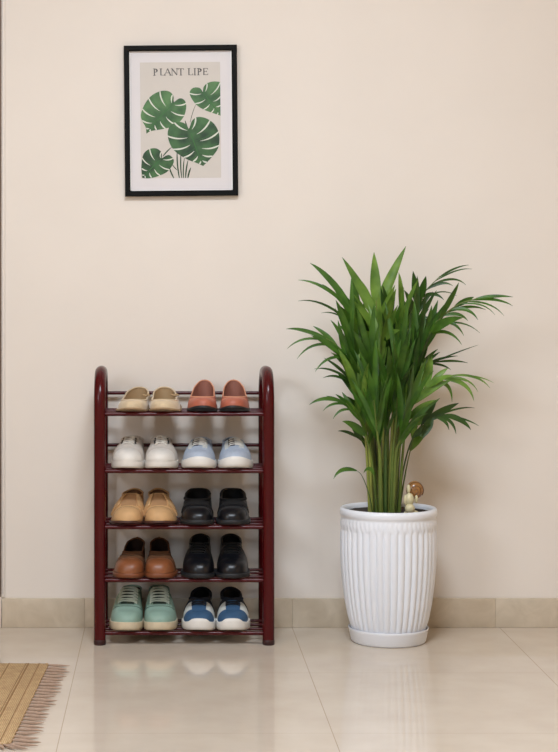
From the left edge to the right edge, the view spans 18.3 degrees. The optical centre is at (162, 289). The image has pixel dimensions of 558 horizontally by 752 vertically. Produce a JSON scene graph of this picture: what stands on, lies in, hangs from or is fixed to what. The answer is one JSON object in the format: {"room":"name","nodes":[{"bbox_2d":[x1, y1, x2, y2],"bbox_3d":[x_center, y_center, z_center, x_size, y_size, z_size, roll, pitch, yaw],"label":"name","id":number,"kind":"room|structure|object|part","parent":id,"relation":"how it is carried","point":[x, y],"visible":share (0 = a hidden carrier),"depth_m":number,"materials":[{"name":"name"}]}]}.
{"room":"home entryway","nodes":[
{"label":"home entryway","id":0,"kind":"room"},
{"bbox_2d":[0,627,557,751],"bbox_3d":[0.200,1.027,1.800,5.400,0.100,6.800,0,0,0],"label":"floor","id":1,"kind":"structure","parent":0,"point":[495,689],"depth_m":4.20,"materials":[{"name":"tile"}]},
{"bbox_2d":[0,663,68,748],"bbox_3d":[-0.906,0.971,4.082,1.314,0.012,0.815,0,0,2],"label":"mat","id":2,"kind":"object","parent":1,"relation":"on","point":[19,682],"visible":1,"depth_m":4.11,"materials":[{"name":"brown"}]},
{"bbox_2d":[94,366,274,645],"bbox_3d":[0.058,0.595,4.859,0.498,0.764,0.251,0,0,0],"label":"shoe rack","id":3,"kind":"object","parent":1,"relation":"on","point":[264,522],"visible":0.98,"depth_m":4.75,"materials":[{"name":"red metal"}]},
{"bbox_3d":[-0.174,0.589,4.855,0.032,0.752,0.242,0,0,0],"label":"frame","id":4,"kind":"part","parent":3,"relation":"part of","materials":[{"name":"red metal"}]},
{"bbox_2d":[110,584,143,629],"bbox_3d":[-0.098,0.887,4.852,0.096,0.106,0.249,0,0,4],"label":"sneaker","id":5,"kind":"object","parent":3,"relation":"on","point":[127,611],"visible":1,"depth_m":4.78,"materials":[{"name":"green leather"}]},
{"bbox_2d":[109,488,144,523],"bbox_3d":[-0.096,0.609,4.849,0.101,0.079,0.245,0,0,5],"label":"shoe","id":6,"kind":"object","parent":3,"relation":"on","point":[129,509],"visible":1,"depth_m":4.79,"materials":[{"name":"brown leather"}]},
{"bbox_2d":[111,435,144,467],"bbox_3d":[-0.093,0.452,4.848,0.097,0.084,0.240,0,0,6],"label":"sneaker","id":7,"kind":"object","parent":3,"relation":"on","point":[129,453],"visible":1,"depth_m":4.76,"materials":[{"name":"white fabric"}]},
{"bbox_2d":[113,537,145,577],"bbox_3d":[-0.090,0.753,4.850,0.094,0.084,0.245,0,0,5],"label":"loafer","id":8,"kind":"object","parent":3,"relation":"on","point":[131,563],"visible":0.99,"depth_m":4.77,"materials":[{"name":"brown leather"}]},
{"bbox_2d":[116,386,150,410],"bbox_3d":[-0.083,0.307,4.842,0.094,0.060,0.230,0,0,5],"label":"shoe","id":9,"kind":"object","parent":3,"relation":"on","point":[136,398],"visible":1,"depth_m":4.79,"materials":[{"name":"beige fabric"}]},
{"bbox_2d":[143,584,177,629],"bbox_3d":[-0.007,0.887,4.853,0.096,0.106,0.249,0,0,-1],"label":"sneaker","id":10,"kind":"object","parent":3,"relation":"on","point":[160,612],"visible":1,"depth_m":4.78,"materials":[{"name":"green leather"}]},
{"bbox_2d":[145,537,177,577],"bbox_3d":[-0.006,0.753,4.850,0.094,0.084,0.245,0,0,0],"label":"loafer","id":11,"kind":"object","parent":3,"relation":"on","point":[160,563],"visible":1,"depth_m":4.77,"materials":[{"name":"brown leather"}]},
{"bbox_2d":[144,488,178,523],"bbox_3d":[-0.007,0.609,4.849,0.101,0.079,0.245,0,0,-1],"label":"shoe","id":12,"kind":"object","parent":3,"relation":"on","point":[159,508],"visible":1,"depth_m":4.79,"materials":[{"name":"brown leather"}]},
{"bbox_2d":[145,435,178,467],"bbox_3d":[-0.005,0.452,4.849,0.097,0.084,0.240,0,0,-1],"label":"sneaker","id":13,"kind":"object","parent":3,"relation":"on","point":[161,453],"visible":1,"depth_m":4.76,"materials":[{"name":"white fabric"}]},
{"bbox_2d":[149,386,181,410],"bbox_3d":[0.008,0.307,4.842,0.092,0.060,0.230,0,0,2],"label":"shoe","id":14,"kind":"object","parent":3,"relation":"on","point":[164,398],"visible":1,"depth_m":4.79,"materials":[{"name":"beige fabric"}]},
{"bbox_3d":[0.058,0.448,4.979,0.481,0.010,0.010,0,0,0],"label":"rail","id":15,"kind":"part","parent":3,"relation":"part of","materials":[{"name":"red metal"}]},
{"bbox_3d":[0.058,0.297,4.979,0.481,0.010,0.010,0,0,0],"label":"rail","id":16,"kind":"part","parent":3,"relation":"part of","materials":[{"name":"red metal"}]},
{"bbox_3d":[0.058,0.946,4.750,0.465,0.011,0.011,0,0,0],"label":"shelf rail","id":17,"kind":"part","parent":3,"relation":"part of","materials":[{"name":"red metal"}]},
{"bbox_3d":[0.058,0.800,4.750,0.465,0.011,0.011,0,0,0],"label":"shelf rail","id":18,"kind":"part","parent":3,"relation":"part of","materials":[{"name":"red metal"}]},
{"bbox_3d":[0.058,0.653,4.750,0.465,0.011,0.011,0,0,0],"label":"shelf rail","id":19,"kind":"part","parent":3,"relation":"part of","materials":[{"name":"red metal"}]},
{"bbox_3d":[0.058,0.499,4.750,0.465,0.011,0.011,0,0,0],"label":"shelf rail","id":20,"kind":"part","parent":3,"relation":"part of","materials":[{"name":"red metal"}]},
{"bbox_3d":[0.058,0.342,4.750,0.465,0.011,0.011,0,0,0],"label":"shelf rail","id":21,"kind":"part","parent":3,"relation":"part of","materials":[{"name":"red metal"}]},
{"bbox_3d":[0.058,0.946,4.930,0.465,0.008,0.008,0,0,0],"label":"shelf rail","id":22,"kind":"part","parent":3,"relation":"part of","materials":[{"name":"red metal"}]},
{"bbox_3d":[0.058,0.946,4.870,0.465,0.008,0.008,0,0,0],"label":"shelf rail","id":23,"kind":"part","parent":3,"relation":"part of","materials":[{"name":"red metal"}]},
{"bbox_3d":[0.058,0.946,4.810,0.465,0.008,0.008,0,0,0],"label":"shelf rail","id":24,"kind":"part","parent":3,"relation":"part of","materials":[{"name":"red metal"}]},
{"bbox_3d":[0.058,0.800,4.930,0.465,0.008,0.008,0,0,0],"label":"shelf rail","id":25,"kind":"part","parent":3,"relation":"part of","materials":[{"name":"red metal"}]},
{"bbox_3d":[0.058,0.800,4.870,0.465,0.008,0.008,0,0,0],"label":"shelf rail","id":26,"kind":"part","parent":3,"relation":"part of","materials":[{"name":"red metal"}]},
{"bbox_3d":[0.058,0.800,4.810,0.465,0.008,0.008,0,0,0],"label":"shelf rail","id":27,"kind":"part","parent":3,"relation":"part of","materials":[{"name":"red metal"}]},
{"bbox_3d":[0.058,0.653,4.930,0.465,0.008,0.008,0,0,0],"label":"shelf rail","id":28,"kind":"part","parent":3,"relation":"part of","materials":[{"name":"red metal"}]},
{"bbox_3d":[0.058,0.653,4.870,0.465,0.008,0.008,0,0,0],"label":"shelf rail","id":29,"kind":"part","parent":3,"relation":"part of","materials":[{"name":"red metal"}]},
{"bbox_3d":[0.058,0.653,4.810,0.465,0.008,0.008,0,0,0],"label":"shelf rail","id":30,"kind":"part","parent":3,"relation":"part of","materials":[{"name":"red metal"}]},
{"bbox_3d":[0.058,0.499,4.930,0.465,0.008,0.008,0,0,0],"label":"shelf rail","id":31,"kind":"part","parent":3,"relation":"part of","materials":[{"name":"red metal"}]},
{"bbox_3d":[0.058,0.499,4.870,0.465,0.008,0.008,0,0,0],"label":"shelf rail","id":32,"kind":"part","parent":3,"relation":"part of","materials":[{"name":"red metal"}]},
{"bbox_3d":[0.058,0.499,4.810,0.465,0.008,0.008,0,0,0],"label":"shelf rail","id":33,"kind":"part","parent":3,"relation":"part of","materials":[{"name":"red metal"}]},
{"bbox_3d":[0.058,0.342,4.930,0.465,0.008,0.008,0,0,0],"label":"shelf rail","id":34,"kind":"part","parent":3,"relation":"part of","materials":[{"name":"red metal"}]},
{"bbox_3d":[0.058,0.342,4.870,0.465,0.008,0.008,0,0,0],"label":"shelf rail","id":35,"kind":"part","parent":3,"relation":"part of","materials":[{"name":"red metal"}]},
{"bbox_3d":[0.058,0.342,4.810,0.465,0.008,0.008,0,0,0],"label":"shelf rail","id":36,"kind":"part","parent":3,"relation":"part of","materials":[{"name":"red metal"}]},
{"bbox_2d":[180,488,213,524],"bbox_3d":[0.097,0.609,4.850,0.098,0.079,0.247,0,0,3],"label":"loafer","id":37,"kind":"object","parent":3,"relation":"on","point":[197,505],"visible":1,"depth_m":4.79,"materials":[{"name":"black leather"}]},
{"bbox_2d":[181,533,215,577],"bbox_3d":[0.102,0.748,4.852,0.099,0.094,0.253,0,0,4],"label":"shoe","id":38,"kind":"object","parent":3,"relation":"on","point":[198,562],"visible":1,"depth_m":4.79,"materials":[{"name":"black leather"}]},
{"bbox_2d":[182,587,215,629],"bbox_3d":[0.104,0.897,4.850,0.098,0.087,0.246,0,0,5],"label":"sneaker","id":39,"kind":"object","parent":3,"relation":"on","point":[199,611],"visible":1,"depth_m":4.78,"materials":[{"name":"blue leather"}]},
{"bbox_3d":[0.102,0.883,4.838,0.088,0.035,0.033,0,0,5],"label":"ankle panel","id":40,"kind":"part","parent":39,"relation":"part of","materials":[{"name":"blue"}]},
{"bbox_2d":[181,437,216,467],"bbox_3d":[0.104,0.455,4.849,0.101,0.079,0.244,0,0,5],"label":"sneaker","id":41,"kind":"object","parent":3,"relation":"on","point":[199,453],"visible":1,"depth_m":4.76,"materials":[{"name":"blue fabric"}]},
{"bbox_2d":[186,379,217,410],"bbox_3d":[0.112,0.297,4.846,0.088,0.080,0.236,0,0,4],"label":"shoe","id":42,"kind":"object","parent":3,"relation":"on","point":[202,397],"visible":1,"depth_m":4.79,"materials":[{"name":"leather"}]},
{"bbox_2d":[216,587,249,629],"bbox_3d":[0.195,0.897,4.850,0.098,0.087,0.246,0,0,-1],"label":"sneaker","id":43,"kind":"object","parent":3,"relation":"on","point":[232,614],"visible":1,"depth_m":4.78,"materials":[{"name":"fabric"}]},
{"bbox_3d":[0.195,0.883,4.839,0.088,0.035,0.033,0,0,-1],"label":"ankle panel","id":44,"kind":"part","parent":43,"relation":"part of","materials":[{"name":"blue"}]},
{"bbox_2d":[216,533,249,577],"bbox_3d":[0.194,0.748,4.853,0.099,0.094,0.253,0,0,0],"label":"shoe","id":45,"kind":"object","parent":3,"relation":"on","point":[232,562],"visible":1,"depth_m":4.78,"materials":[{"name":"black leather"}]},
{"bbox_2d":[216,488,250,523],"bbox_3d":[0.197,0.609,4.850,0.098,0.079,0.247,0,0,1],"label":"loafer","id":46,"kind":"object","parent":3,"relation":"on","point":[233,508],"visible":1,"depth_m":4.79,"materials":[{"name":"black leather"}]},
{"bbox_2d":[219,379,249,410],"bbox_3d":[0.201,0.297,4.846,0.088,0.080,0.236,0,0,1],"label":"shoe","id":47,"kind":"object","parent":3,"relation":"on","point":[234,397],"visible":1,"depth_m":4.79,"materials":[{"name":"leather"}]},
{"bbox_2d":[217,437,252,467],"bbox_3d":[0.201,0.455,4.849,0.101,0.079,0.244,0,0,-2],"label":"sneaker","id":48,"kind":"object","parent":3,"relation":"on","point":[234,453],"visible":1,"depth_m":4.76,"materials":[{"name":"blue fabric"}]},
{"bbox_3d":[0.291,0.589,4.855,0.032,0.752,0.242,0,0,0],"label":"frame","id":49,"kind":"part","parent":3,"relation":"part of","materials":[{"name":"red metal"}]},
{"bbox_2d":[348,623,428,647],"bbox_3d":[0.628,0.956,4.800,0.224,0.042,0.224,0,0,0],"label":"saucer","id":50,"kind":"object","parent":1,"relation":"on","point":[379,640],"visible":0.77,"depth_m":4.71,"materials":[{"name":"white ceramic"}]},
{"bbox_2d":[340,502,436,633],"bbox_3d":[0.628,0.785,4.800,0.270,0.362,0.270,0,0,0],"label":"pot","id":51,"kind":"object","parent":50,"relation":"on","point":[388,555],"depth_m":4.69,"materials":[{"name":"white ceramic"}]},
{"bbox_2d":[287,246,510,633],"bbox_3d":[0.638,0.422,4.769,0.575,1.088,0.398,0,0,-21],"label":"potted palm","id":52,"kind":"object","parent":1,"relation":"on","point":[388,555],"visible":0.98,"depth_m":4.71,"materials":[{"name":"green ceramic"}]},
{"bbox_3d":[0.522,0.376,4.771,0.148,0.489,0.047,0,0,0],"label":"stem","id":53,"kind":"part","parent":52,"relation":"part of","materials":[{"name":"green plant"}]},
{"bbox_3d":[0.548,0.465,4.747,0.096,0.312,0.055,0,0,0],"label":"stem","id":54,"kind":"part","parent":52,"relation":"part of","materials":[{"name":"green plant"}]},
{"bbox_3d":[0.556,0.556,4.732,0.061,0.128,0.010,0,0,-33],"label":"stem","id":55,"kind":"part","parent":52,"relation":"part of","materials":[{"name":"green plant"}]},
{"bbox_3d":[0.549,0.386,4.769,0.070,0.469,0.011,0,0,-31],"label":"stem","id":56,"kind":"part","parent":52,"relation":"part of","materials":[{"name":"green plant"}]},
{"bbox_3d":[0.561,0.454,4.748,0.046,0.333,0.059,0,0,0],"label":"stem","id":57,"kind":"part","parent":52,"relation":"part of","materials":[{"name":"green plant"}]},
{"bbox_3d":[0.571,0.363,4.813,0.067,0.515,0.020,0,0,0],"label":"stem","id":58,"kind":"part","parent":52,"relation":"part of","materials":[{"name":"green plant"}]},
{"bbox_3d":[0.570,0.355,4.839,0.078,0.531,0.026,0,0,0],"label":"stem","id":59,"kind":"part","parent":52,"relation":"part of","materials":[{"name":"green plant"}]},
{"bbox_3d":[0.582,0.398,4.841,0.056,0.446,0.042,0,0,0],"label":"stem","id":60,"kind":"part","parent":52,"relation":"part of","materials":[{"name":"green plant"}]},
{"bbox_3d":[0.589,0.459,4.713,0.038,0.324,0.089,0,0,0],"label":"stem","id":61,"kind":"part","parent":52,"relation":"part of","materials":[{"name":"green plant"}]},
{"bbox_3d":[0.605,0.324,4.792,0.032,0.593,0.029,0,0,0],"label":"stem","id":62,"kind":"part","parent":52,"relation":"part of","materials":[{"name":"green plant"}]},
{"bbox_3d":[0.601,0.370,4.754,0.015,0.500,0.052,0,0,0],"label":"stem","id":63,"kind":"part","parent":52,"relation":"part of","materials":[{"name":"green plant"}]},
{"bbox_3d":[0.613,0.439,4.724,0.015,0.364,0.090,0,0,0],"label":"stem","id":64,"kind":"part","parent":52,"relation":"part of","materials":[{"name":"green plant"}]},
{"bbox_3d":[0.627,0.346,4.798,0.012,0.548,0.016,0,0,-20],"label":"stem","id":65,"kind":"part","parent":52,"relation":"part of","materials":[{"name":"green plant"}]},
{"bbox_3d":[0.637,0.394,4.749,0.037,0.454,0.060,0,0,0],"label":"stem","id":66,"kind":"part","parent":52,"relation":"part of","materials":[{"name":"green plant"}]},
{"bbox_3d":[0.634,0.422,4.731,0.020,0.398,0.085,0,0,0],"label":"stem","id":67,"kind":"part","parent":52,"relation":"part of","materials":[{"name":"green plant"}]},
{"bbox_3d":[0.647,0.466,4.719,0.011,0.309,0.088,0,0,-19],"label":"stem","id":68,"kind":"part","parent":52,"relation":"part of","materials":[{"name":"green plant"}]},
{"bbox_3d":[0.675,0.395,4.756,0.052,0.451,0.055,0,0,0],"label":"stem","id":69,"kind":"part","parent":52,"relation":"part of","materials":[{"name":"green plant"}]},
{"bbox_3d":[0.670,0.357,4.778,0.063,0.527,0.022,0,0,0],"label":"stem","id":70,"kind":"part","parent":52,"relation":"part of","materials":[{"name":"green plant"}]},
{"bbox_3d":[0.688,0.492,4.820,0.062,0.257,0.006,0,0,0],"label":"stem","id":71,"kind":"part","parent":52,"relation":"part of","materials":[{"name":"green plant"}]},
{"bbox_3d":[0.709,0.426,4.732,0.158,0.390,0.066,0,0,0],"label":"stem","id":72,"kind":"part","parent":52,"relation":"part of","materials":[{"name":"green plant"}]},
{"bbox_2d":[404,481,423,512],"bbox_3d":[0.688,0.576,4.758,0.044,0.096,0.066,0,0,44],"label":"ornament","id":73,"kind":"object","parent":52,"relation":"on","point":[414,489],"visible":0.9,"depth_m":4.75,"materials":[{"name":"brown ceramic"}]},
{"bbox_3d":[0.709,0.290,4.838,0.146,0.660,0.046,0,0,0],"label":"stem","id":74,"kind":"part","parent":52,"relation":"part of","materials":[{"name":"green plant"}]},
{"bbox_3d":[0.712,0.483,4.781,0.130,0.275,0.025,0,0,0],"label":"stem","id":75,"kind":"part","parent":52,"relation":"part of","materials":[{"name":"green plant"}]},
{"bbox_3d":[0.750,0.321,4.747,0.223,0.600,0.076,0,0,0],"label":"stem","id":76,"kind":"part","parent":52,"relation":"part of","materials":[{"name":"green plant"}]},
{"bbox_2d":[1,0,557,626],"bbox_3d":[0.200,-0.398,5.100,5.400,2.750,0.200,0,0,0],"label":"wall","id":77,"kind":"structure","parent":0,"point":[366,128],"depth_m":5.00,"materials":[{"name":"beige paint"}]},
{"bbox_2d":[0,0,0,596],"bbox_3d":[-0.990,-0.247,5.069,1.040,2.272,0.162,0,0,0],"label":"door frame","id":78,"kind":"structure","parent":77,"relation":"attached to","point":[0,0],"depth_m":4.99,"materials":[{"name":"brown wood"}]},
{"bbox_2d":[0,597,1,627],"bbox_3d":[-0.990,0.933,5.069,1.044,0.088,0.163,0,0,0],"label":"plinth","id":79,"kind":"object","parent":77,"relation":"attached to","point":[0,597],"visible":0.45,"depth_m":4.99,"materials":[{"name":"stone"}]},
{"bbox_2d":[2,0,4,596],"bbox_3d":[-0.463,-0.441,4.998,0.010,2.664,0.004,0,0,0],"label":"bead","id":80,"kind":"object","parent":77,"relation":"attached to","point":[3,1],"visible":1,"depth_m":5.00,"materials":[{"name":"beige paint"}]},
{"bbox_2d":[124,45,237,196],"bbox_3d":[0.052,-0.490,4.989,0.327,0.436,0.019,-1,0,0],"label":"framed print","id":81,"kind":"object","parent":77,"relation":"attached to","point":[181,115],"visible":1,"depth_m":4.99,"materials":[{"name":"black paint"}]},
{"bbox_2d":[140,62,220,177],"bbox_3d":[0.051,-0.492,4.991,0.233,0.336,0.001,-1,0,0],"label":"artwork","id":82,"kind":"object","parent":81,"relation":"attached to","point":[180,102],"depth_m":4.99,"materials":[{"name":"green paper"}]},
{"bbox_2d":[2,598,557,627],"bbox_3d":[1.117,0.935,4.995,3.166,0.084,0.011,0,0,0],"label":"baseboard","id":83,"kind":"structure","parent":77,"relation":"attached to","point":[16,612],"depth_m":4.99,"materials":[{"name":"beige tile"}]}
]}

